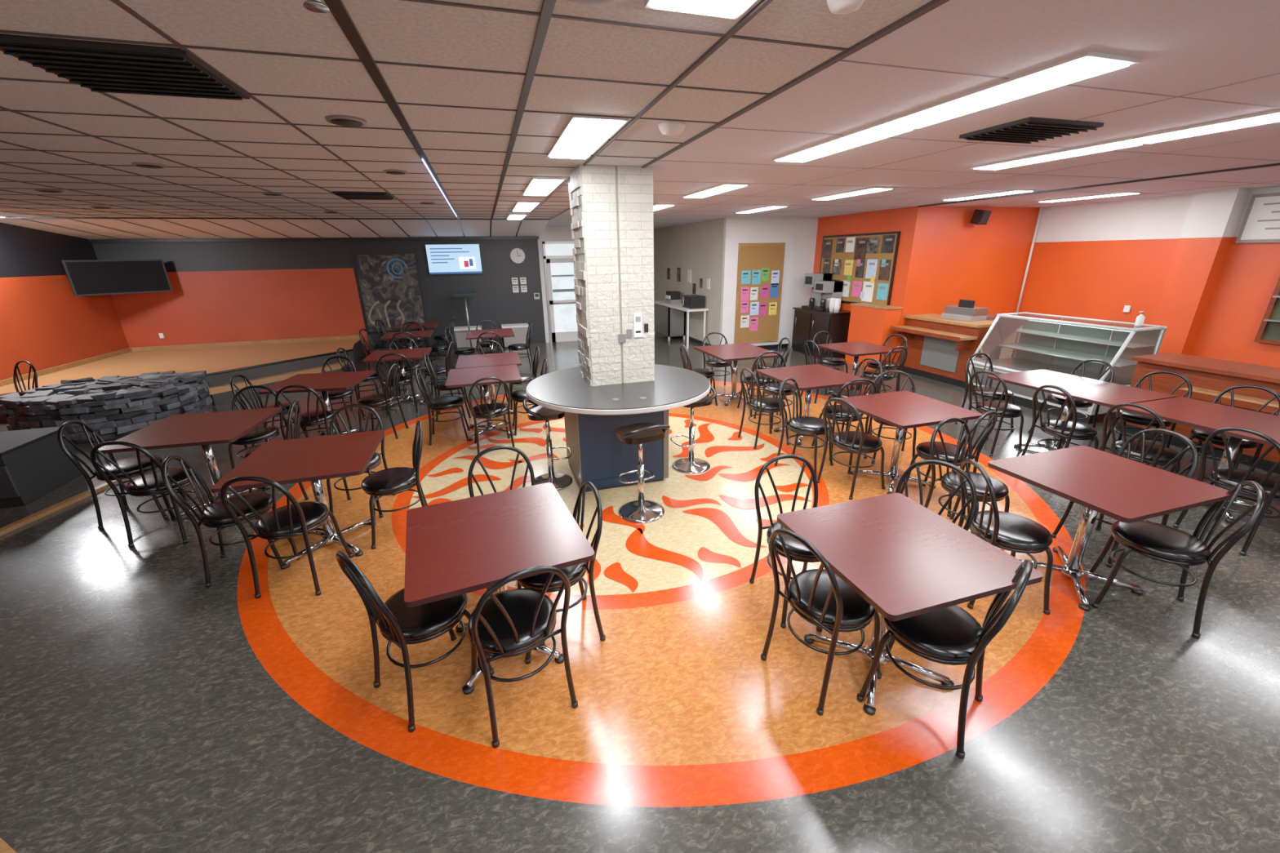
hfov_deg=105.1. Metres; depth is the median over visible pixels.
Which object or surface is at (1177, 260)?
wall
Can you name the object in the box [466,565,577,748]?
dining chair
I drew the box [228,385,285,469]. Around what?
dining chair
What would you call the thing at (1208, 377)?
bench
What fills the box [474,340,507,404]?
dining chair
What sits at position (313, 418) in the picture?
dining chair
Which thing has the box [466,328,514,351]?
dining table
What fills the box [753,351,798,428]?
dining chair
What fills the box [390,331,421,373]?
dining chair
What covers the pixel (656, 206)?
recessed light
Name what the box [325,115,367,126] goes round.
recessed light
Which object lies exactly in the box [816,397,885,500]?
dining chair
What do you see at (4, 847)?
threshold
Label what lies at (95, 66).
ceiling vent
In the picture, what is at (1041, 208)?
conduit pipe
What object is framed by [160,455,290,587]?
dining chair
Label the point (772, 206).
recessed light
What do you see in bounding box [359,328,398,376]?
dining chair
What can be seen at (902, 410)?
dining table
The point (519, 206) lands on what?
recessed light
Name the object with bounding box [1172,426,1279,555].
dining chair
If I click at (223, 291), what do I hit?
wall
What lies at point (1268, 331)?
window
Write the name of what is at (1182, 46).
ceiling
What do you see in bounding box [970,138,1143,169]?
recessed light
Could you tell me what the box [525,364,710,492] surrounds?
round table
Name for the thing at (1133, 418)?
dining chair
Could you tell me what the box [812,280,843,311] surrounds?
coffee maker
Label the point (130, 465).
dining chair
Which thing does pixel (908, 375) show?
dining chair
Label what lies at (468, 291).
music stand
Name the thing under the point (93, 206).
recessed light
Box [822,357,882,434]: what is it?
dining chair
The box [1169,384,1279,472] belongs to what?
dining chair
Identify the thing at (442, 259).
screen
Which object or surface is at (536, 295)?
thermostat
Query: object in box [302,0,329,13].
sprinkler head
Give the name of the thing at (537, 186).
recessed light
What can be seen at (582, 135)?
recessed light
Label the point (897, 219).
wall
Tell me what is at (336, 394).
dining chair
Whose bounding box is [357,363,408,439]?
dining chair
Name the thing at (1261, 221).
framed sign
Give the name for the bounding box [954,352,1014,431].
dining chair
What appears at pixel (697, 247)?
wall
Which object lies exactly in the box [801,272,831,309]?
coffee maker
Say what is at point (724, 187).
recessed light
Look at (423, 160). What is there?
recessed light
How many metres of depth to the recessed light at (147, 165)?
3.64 m
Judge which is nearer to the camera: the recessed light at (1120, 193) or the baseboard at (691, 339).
the recessed light at (1120, 193)
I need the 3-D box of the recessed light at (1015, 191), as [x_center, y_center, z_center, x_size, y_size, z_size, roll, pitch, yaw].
[4.715,-3.156,6.690,0.290,0.022,1.140,-7,20,-16]
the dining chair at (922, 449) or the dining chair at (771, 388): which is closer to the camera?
the dining chair at (922, 449)
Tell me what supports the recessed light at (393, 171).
in the ceiling
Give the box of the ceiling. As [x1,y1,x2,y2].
[0,0,1279,229]
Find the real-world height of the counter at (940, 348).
1.000 m
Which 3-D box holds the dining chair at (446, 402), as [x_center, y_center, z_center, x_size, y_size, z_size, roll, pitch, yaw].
[-2.381,-0.283,5.934,0.505,0.896,0.440,-7,20,-16]
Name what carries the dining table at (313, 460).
on the floor
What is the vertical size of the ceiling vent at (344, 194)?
0.036 m
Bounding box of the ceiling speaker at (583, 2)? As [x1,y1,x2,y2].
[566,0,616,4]
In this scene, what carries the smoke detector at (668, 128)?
attached to the ceiling
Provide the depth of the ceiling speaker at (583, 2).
1.40 m
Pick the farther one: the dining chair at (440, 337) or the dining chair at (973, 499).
the dining chair at (440, 337)
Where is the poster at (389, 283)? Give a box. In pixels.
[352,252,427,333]
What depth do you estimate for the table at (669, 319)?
12.58 m
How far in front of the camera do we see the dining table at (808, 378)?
5.69 m
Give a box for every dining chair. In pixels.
[0,360,38,418]
[57,420,187,529]
[90,440,215,547]
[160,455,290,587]
[220,475,353,599]
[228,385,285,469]
[230,373,309,446]
[242,400,309,500]
[275,385,342,439]
[315,355,365,431]
[326,404,395,523]
[335,551,494,733]
[336,347,384,410]
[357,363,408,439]
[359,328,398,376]
[360,420,427,549]
[374,319,406,349]
[376,353,418,416]
[389,337,424,395]
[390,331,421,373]
[400,321,428,367]
[404,322,431,361]
[414,368,470,445]
[422,341,459,402]
[423,353,471,420]
[426,324,455,368]
[433,316,458,359]
[444,327,476,366]
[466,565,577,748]
[467,445,535,590]
[468,377,515,453]
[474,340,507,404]
[475,320,500,352]
[476,331,502,354]
[507,322,533,366]
[509,346,539,413]
[510,358,551,435]
[516,480,605,664]
[680,343,717,408]
[702,332,733,393]
[737,351,782,417]
[737,368,789,448]
[747,337,791,398]
[749,453,819,628]
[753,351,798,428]
[760,528,882,715]
[773,377,833,477]
[800,340,840,403]
[811,378,877,460]
[812,330,848,391]
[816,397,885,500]
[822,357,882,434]
[856,560,1032,759]
[857,333,907,393]
[857,346,907,393]
[866,370,916,463]
[894,459,977,531]
[899,410,997,516]
[924,417,1009,534]
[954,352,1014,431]
[956,370,1023,456]
[957,458,1053,614]
[1021,384,1098,455]
[1028,359,1114,444]
[1051,428,1198,568]
[1087,480,1265,639]
[1099,370,1192,465]
[1100,403,1180,474]
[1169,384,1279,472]
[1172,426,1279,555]
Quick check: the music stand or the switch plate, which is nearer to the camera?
the switch plate
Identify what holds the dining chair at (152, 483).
on the floor
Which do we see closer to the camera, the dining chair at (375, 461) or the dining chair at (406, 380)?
the dining chair at (375, 461)
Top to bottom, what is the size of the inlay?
0.001 m
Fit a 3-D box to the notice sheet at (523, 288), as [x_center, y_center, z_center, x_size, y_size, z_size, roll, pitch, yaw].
[-2.859,-3.395,12.073,0.140,0.160,0.012,-7,20,-16]
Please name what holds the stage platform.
on the floor
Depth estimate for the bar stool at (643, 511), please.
4.10 m
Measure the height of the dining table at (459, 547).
0.750 m
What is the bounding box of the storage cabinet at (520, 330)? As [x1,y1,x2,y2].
[453,323,528,351]
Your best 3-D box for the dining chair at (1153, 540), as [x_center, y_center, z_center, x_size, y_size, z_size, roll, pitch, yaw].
[3.110,0.686,2.893,0.505,0.896,0.440,13,24,35]
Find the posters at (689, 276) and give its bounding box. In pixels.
[687,270,710,293]
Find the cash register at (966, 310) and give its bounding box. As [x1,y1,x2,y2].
[941,299,988,321]
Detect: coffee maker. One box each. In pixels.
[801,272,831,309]
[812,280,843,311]
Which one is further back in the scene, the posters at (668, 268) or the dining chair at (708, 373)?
the posters at (668, 268)
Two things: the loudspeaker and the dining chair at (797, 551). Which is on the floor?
the dining chair at (797, 551)
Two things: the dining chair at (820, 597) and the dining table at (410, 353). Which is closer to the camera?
the dining chair at (820, 597)
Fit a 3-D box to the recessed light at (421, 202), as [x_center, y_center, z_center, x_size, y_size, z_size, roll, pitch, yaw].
[-2.811,-2.954,6.479,0.190,0.016,0.190,-7,20,-16]
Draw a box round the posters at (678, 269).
[676,267,680,281]
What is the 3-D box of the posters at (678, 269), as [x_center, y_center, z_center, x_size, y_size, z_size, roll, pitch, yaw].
[1.020,-3.968,12.807,0.013,0.333,0.243,-7,20,-16]
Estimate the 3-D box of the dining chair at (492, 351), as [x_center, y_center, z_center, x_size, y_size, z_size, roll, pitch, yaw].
[-2.694,-1.289,8.821,0.440,0.896,0.505,-8,20,-18]
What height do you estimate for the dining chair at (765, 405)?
0.896 m
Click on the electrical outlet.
(161, 335)
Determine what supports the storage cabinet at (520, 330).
on the floor
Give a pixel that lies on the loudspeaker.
(980, 216)
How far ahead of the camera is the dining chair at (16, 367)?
6.62 m
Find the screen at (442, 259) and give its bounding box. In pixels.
[424,243,483,275]
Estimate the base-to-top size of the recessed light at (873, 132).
0.022 m
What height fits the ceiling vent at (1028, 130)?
0.036 m
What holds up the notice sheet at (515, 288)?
attached to the wall at (223, 291)
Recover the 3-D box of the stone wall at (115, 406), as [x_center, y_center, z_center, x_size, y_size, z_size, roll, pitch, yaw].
[-7.150,-0.298,6.658,2.010,0.647,1.507,-10,21,-23]
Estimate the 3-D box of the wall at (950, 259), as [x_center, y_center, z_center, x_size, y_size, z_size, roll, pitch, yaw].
[6.062,-2.553,9.104,2.900,2.800,0.100,-7,20,-16]
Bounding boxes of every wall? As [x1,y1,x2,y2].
[0,222,128,380]
[0,370,213,444]
[91,226,574,354]
[653,217,724,345]
[719,217,817,347]
[810,206,913,311]
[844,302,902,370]
[893,205,1039,369]
[1011,186,1279,368]
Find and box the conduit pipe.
[1015,207,1042,312]
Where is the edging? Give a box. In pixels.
[0,478,127,536]
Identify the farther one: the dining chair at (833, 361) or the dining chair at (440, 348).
the dining chair at (440, 348)
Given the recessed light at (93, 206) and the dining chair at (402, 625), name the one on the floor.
the dining chair at (402, 625)
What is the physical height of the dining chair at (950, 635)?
0.896 m
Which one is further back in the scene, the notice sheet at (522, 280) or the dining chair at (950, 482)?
the notice sheet at (522, 280)
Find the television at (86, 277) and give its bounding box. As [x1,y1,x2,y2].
[61,258,173,296]
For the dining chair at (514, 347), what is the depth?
9.47 m
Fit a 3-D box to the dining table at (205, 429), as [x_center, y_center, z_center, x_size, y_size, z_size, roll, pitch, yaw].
[-3.845,0.352,4.407,0.930,0.750,0.930,-5,20,-12]
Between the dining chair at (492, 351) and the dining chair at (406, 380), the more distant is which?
the dining chair at (492, 351)
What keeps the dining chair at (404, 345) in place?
on the floor
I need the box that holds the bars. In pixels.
[0,0,1279,219]
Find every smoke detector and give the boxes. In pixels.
[657,121,685,136]
[826,0,864,14]
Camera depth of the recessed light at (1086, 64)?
2.20 m
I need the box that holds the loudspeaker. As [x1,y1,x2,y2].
[969,208,991,224]
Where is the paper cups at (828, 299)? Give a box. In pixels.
[825,297,831,311]
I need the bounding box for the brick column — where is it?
[568,164,654,386]
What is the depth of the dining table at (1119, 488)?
3.03 m
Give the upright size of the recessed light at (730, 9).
0.022 m
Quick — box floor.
[0,331,1279,852]
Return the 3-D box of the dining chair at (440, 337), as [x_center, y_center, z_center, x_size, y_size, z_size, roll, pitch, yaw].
[-4.324,-1.978,10.870,0.505,0.896,0.440,-5,20,-11]
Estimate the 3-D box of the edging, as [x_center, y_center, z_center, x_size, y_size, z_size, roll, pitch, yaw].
[-5.316,0.715,4.525,0.067,0.035,1.111,-1,19,-1]
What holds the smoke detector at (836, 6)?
attached to the ceiling
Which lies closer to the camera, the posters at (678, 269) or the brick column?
the brick column
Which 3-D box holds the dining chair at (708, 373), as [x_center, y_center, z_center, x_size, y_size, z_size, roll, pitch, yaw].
[0.849,-0.775,7.176,0.505,0.896,0.440,-4,20,-9]
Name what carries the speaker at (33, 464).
on the floor
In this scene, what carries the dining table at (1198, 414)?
on the floor
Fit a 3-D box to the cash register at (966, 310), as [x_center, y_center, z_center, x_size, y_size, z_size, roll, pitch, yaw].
[5.391,-1.945,8.128,0.350,0.320,0.550,-7,20,-16]
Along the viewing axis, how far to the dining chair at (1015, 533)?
2.94 m
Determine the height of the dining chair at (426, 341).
0.896 m
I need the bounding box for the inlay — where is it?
[412,418,810,592]
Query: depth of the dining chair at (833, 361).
7.81 m
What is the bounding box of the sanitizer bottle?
[1134,311,1145,326]
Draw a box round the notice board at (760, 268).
[733,242,785,343]
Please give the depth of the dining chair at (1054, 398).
5.57 m
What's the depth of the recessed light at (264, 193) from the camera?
5.32 m
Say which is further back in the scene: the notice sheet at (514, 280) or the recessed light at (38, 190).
the notice sheet at (514, 280)
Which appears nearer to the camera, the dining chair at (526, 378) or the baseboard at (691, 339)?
the dining chair at (526, 378)
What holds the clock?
attached to the wall at (223, 291)
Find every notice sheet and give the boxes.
[511,277,518,284]
[512,285,519,292]
[520,277,526,284]
[520,285,527,292]
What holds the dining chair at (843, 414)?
on the floor
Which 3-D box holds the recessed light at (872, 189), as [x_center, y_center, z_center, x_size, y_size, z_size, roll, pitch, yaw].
[2.667,-2.965,6.247,0.290,0.022,1.220,-7,20,-16]
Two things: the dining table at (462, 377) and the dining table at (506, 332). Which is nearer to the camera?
the dining table at (462, 377)
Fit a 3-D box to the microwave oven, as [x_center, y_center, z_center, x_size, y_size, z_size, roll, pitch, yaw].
[1.252,-2.947,11.558,0.378,0.280,0.500,-7,20,-16]
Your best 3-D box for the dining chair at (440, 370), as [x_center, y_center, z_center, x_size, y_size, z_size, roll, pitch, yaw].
[-3.123,-0.870,7.645,0.505,0.896,0.440,-3,19,-6]
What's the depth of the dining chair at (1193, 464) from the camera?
3.43 m
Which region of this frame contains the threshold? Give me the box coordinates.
[0,837,16,852]
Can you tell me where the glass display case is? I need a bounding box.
[964,311,1166,424]
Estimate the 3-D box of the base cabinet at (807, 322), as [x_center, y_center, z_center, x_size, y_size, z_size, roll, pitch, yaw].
[3.879,-2.019,10.489,0.623,0.950,1.310,-7,20,-16]
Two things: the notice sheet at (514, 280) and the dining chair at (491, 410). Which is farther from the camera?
the notice sheet at (514, 280)
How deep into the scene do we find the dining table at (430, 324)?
10.52 m
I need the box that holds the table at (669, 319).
[653,300,708,348]
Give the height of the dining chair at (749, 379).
0.896 m
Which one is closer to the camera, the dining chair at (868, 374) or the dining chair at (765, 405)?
the dining chair at (765, 405)
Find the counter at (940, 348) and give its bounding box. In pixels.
[889,313,1001,387]
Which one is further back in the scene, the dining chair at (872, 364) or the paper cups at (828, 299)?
the paper cups at (828, 299)
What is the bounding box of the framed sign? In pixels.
[1235,192,1279,243]
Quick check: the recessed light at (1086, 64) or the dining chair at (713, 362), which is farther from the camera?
the dining chair at (713, 362)
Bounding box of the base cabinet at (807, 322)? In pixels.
[791,306,850,359]
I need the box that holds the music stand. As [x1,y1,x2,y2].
[451,287,479,355]
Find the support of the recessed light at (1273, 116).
in the ceiling
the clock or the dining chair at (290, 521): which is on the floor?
the dining chair at (290, 521)
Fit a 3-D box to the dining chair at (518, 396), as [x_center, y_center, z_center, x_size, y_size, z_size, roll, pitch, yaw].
[-1.396,-0.399,6.214,0.505,0.896,0.440,-7,20,-16]
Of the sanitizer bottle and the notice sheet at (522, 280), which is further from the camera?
the notice sheet at (522, 280)
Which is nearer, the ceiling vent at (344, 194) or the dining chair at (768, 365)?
the ceiling vent at (344, 194)
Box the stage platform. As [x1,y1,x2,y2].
[0,337,365,422]
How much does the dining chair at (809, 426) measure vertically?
0.896 m
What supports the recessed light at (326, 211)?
in the ceiling
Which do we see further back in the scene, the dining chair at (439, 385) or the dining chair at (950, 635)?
the dining chair at (439, 385)
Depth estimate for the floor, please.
2.46 m
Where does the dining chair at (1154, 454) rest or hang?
on the floor
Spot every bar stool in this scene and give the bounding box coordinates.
[522,399,572,490]
[614,422,670,524]
[670,386,716,474]
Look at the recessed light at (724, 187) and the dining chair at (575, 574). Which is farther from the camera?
the recessed light at (724, 187)
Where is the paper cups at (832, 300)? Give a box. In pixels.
[829,297,835,311]
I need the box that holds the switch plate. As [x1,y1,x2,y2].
[1123,305,1131,311]
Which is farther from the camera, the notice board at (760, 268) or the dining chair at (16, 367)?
the notice board at (760, 268)
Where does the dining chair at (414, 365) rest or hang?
on the floor
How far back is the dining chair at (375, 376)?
7.26 m
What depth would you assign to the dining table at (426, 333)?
9.32 m
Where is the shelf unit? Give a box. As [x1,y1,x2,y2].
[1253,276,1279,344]
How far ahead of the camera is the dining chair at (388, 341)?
10.47 m
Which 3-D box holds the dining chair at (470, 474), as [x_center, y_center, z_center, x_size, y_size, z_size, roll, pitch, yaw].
[-0.874,0.628,3.258,0.440,0.896,0.505,-8,21,-19]
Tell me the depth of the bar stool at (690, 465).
5.01 m
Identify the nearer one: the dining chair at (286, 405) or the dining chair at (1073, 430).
the dining chair at (1073, 430)
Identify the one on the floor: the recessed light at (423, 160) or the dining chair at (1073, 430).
the dining chair at (1073, 430)
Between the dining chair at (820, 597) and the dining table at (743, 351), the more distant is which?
the dining table at (743, 351)
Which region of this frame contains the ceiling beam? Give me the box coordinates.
[0,217,550,242]
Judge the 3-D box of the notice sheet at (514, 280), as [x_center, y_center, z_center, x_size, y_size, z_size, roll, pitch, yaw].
[-3.054,-3.551,11.956,0.140,0.160,0.012,-7,20,-16]
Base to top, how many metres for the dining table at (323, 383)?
0.750 m
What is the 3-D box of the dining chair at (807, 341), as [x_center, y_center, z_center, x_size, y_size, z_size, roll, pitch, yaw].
[2.715,-0.844,7.281,0.505,0.896,0.440,-5,20,-12]
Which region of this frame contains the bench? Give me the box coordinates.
[1115,352,1279,474]
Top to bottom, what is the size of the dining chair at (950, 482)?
0.896 m
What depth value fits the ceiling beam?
9.43 m
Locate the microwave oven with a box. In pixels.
[682,294,705,309]
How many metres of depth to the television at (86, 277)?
9.25 m
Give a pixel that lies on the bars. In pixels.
(338, 9)
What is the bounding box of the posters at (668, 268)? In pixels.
[666,267,670,279]
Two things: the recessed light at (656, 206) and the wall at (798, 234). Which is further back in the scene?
the wall at (798, 234)
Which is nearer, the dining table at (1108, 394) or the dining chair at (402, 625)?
the dining chair at (402, 625)
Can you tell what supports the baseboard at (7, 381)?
attached to the wall at (223, 291)
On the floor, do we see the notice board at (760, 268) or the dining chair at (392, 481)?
the dining chair at (392, 481)
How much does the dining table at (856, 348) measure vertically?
0.750 m
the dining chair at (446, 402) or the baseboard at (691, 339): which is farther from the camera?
the baseboard at (691, 339)
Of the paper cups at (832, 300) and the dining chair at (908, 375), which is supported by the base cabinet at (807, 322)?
the paper cups at (832, 300)
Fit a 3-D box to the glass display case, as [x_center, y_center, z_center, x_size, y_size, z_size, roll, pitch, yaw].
[5.772,-0.898,6.859,0.942,1.170,1.744,-7,20,-16]
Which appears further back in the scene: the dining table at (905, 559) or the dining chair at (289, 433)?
the dining chair at (289, 433)
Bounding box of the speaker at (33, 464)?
[0,426,82,508]
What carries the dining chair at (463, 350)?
on the floor
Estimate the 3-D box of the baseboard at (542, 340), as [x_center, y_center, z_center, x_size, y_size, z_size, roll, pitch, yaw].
[-4.411,-1.975,12.061,4.150,0.100,0.020,-7,20,-16]
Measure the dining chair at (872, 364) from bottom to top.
0.896 m
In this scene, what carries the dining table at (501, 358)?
on the floor
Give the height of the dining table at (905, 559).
0.750 m
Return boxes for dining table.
[95,407,282,520]
[210,430,385,568]
[258,370,375,435]
[362,347,431,406]
[379,329,433,375]
[392,321,439,361]
[404,482,595,694]
[444,364,521,440]
[455,351,521,413]
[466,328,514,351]
[693,342,777,405]
[755,364,870,445]
[777,493,1043,715]
[817,341,902,395]
[834,391,982,494]
[986,369,1177,449]
[987,445,1232,611]
[1119,396,1279,523]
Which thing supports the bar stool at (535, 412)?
on the floor
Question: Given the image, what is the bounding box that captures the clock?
[509,247,525,264]
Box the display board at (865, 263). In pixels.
[819,231,900,305]
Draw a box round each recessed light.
[35,189,63,192]
[90,205,111,208]
[131,162,166,168]
[262,192,283,195]
[324,210,337,213]
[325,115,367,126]
[382,168,408,174]
[419,201,435,204]
[422,158,457,217]
[506,213,527,219]
[511,201,540,211]
[522,177,564,195]
[546,115,628,159]
[644,0,756,19]
[653,204,675,211]
[681,182,749,198]
[734,204,788,213]
[772,122,916,162]
[810,186,894,199]
[878,50,1140,128]
[941,189,1035,200]
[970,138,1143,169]
[1036,191,1142,202]
[1119,109,1279,143]
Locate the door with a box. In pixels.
[542,241,577,342]
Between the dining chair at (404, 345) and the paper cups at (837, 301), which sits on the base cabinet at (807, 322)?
the paper cups at (837, 301)
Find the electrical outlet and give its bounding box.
[158,333,164,337]
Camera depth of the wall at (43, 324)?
8.37 m
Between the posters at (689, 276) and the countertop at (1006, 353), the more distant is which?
the posters at (689, 276)
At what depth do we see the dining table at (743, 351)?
7.24 m
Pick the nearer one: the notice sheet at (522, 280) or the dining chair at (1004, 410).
the dining chair at (1004, 410)
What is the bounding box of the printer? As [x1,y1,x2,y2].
[665,290,681,303]
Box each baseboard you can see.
[0,334,359,386]
[367,338,546,353]
[680,334,788,349]
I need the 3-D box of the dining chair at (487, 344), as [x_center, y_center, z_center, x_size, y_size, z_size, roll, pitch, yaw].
[-3.067,-1.685,9.970,0.440,0.896,0.505,-8,21,-20]
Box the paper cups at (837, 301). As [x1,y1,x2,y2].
[833,298,840,312]
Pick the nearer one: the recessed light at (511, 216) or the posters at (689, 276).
the recessed light at (511, 216)
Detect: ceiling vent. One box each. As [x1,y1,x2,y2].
[0,33,250,100]
[332,191,394,199]
[959,116,1104,143]
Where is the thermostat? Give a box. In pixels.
[533,293,539,299]
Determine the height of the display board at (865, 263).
1.320 m
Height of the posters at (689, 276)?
0.535 m
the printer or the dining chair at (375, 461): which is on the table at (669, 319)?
the printer

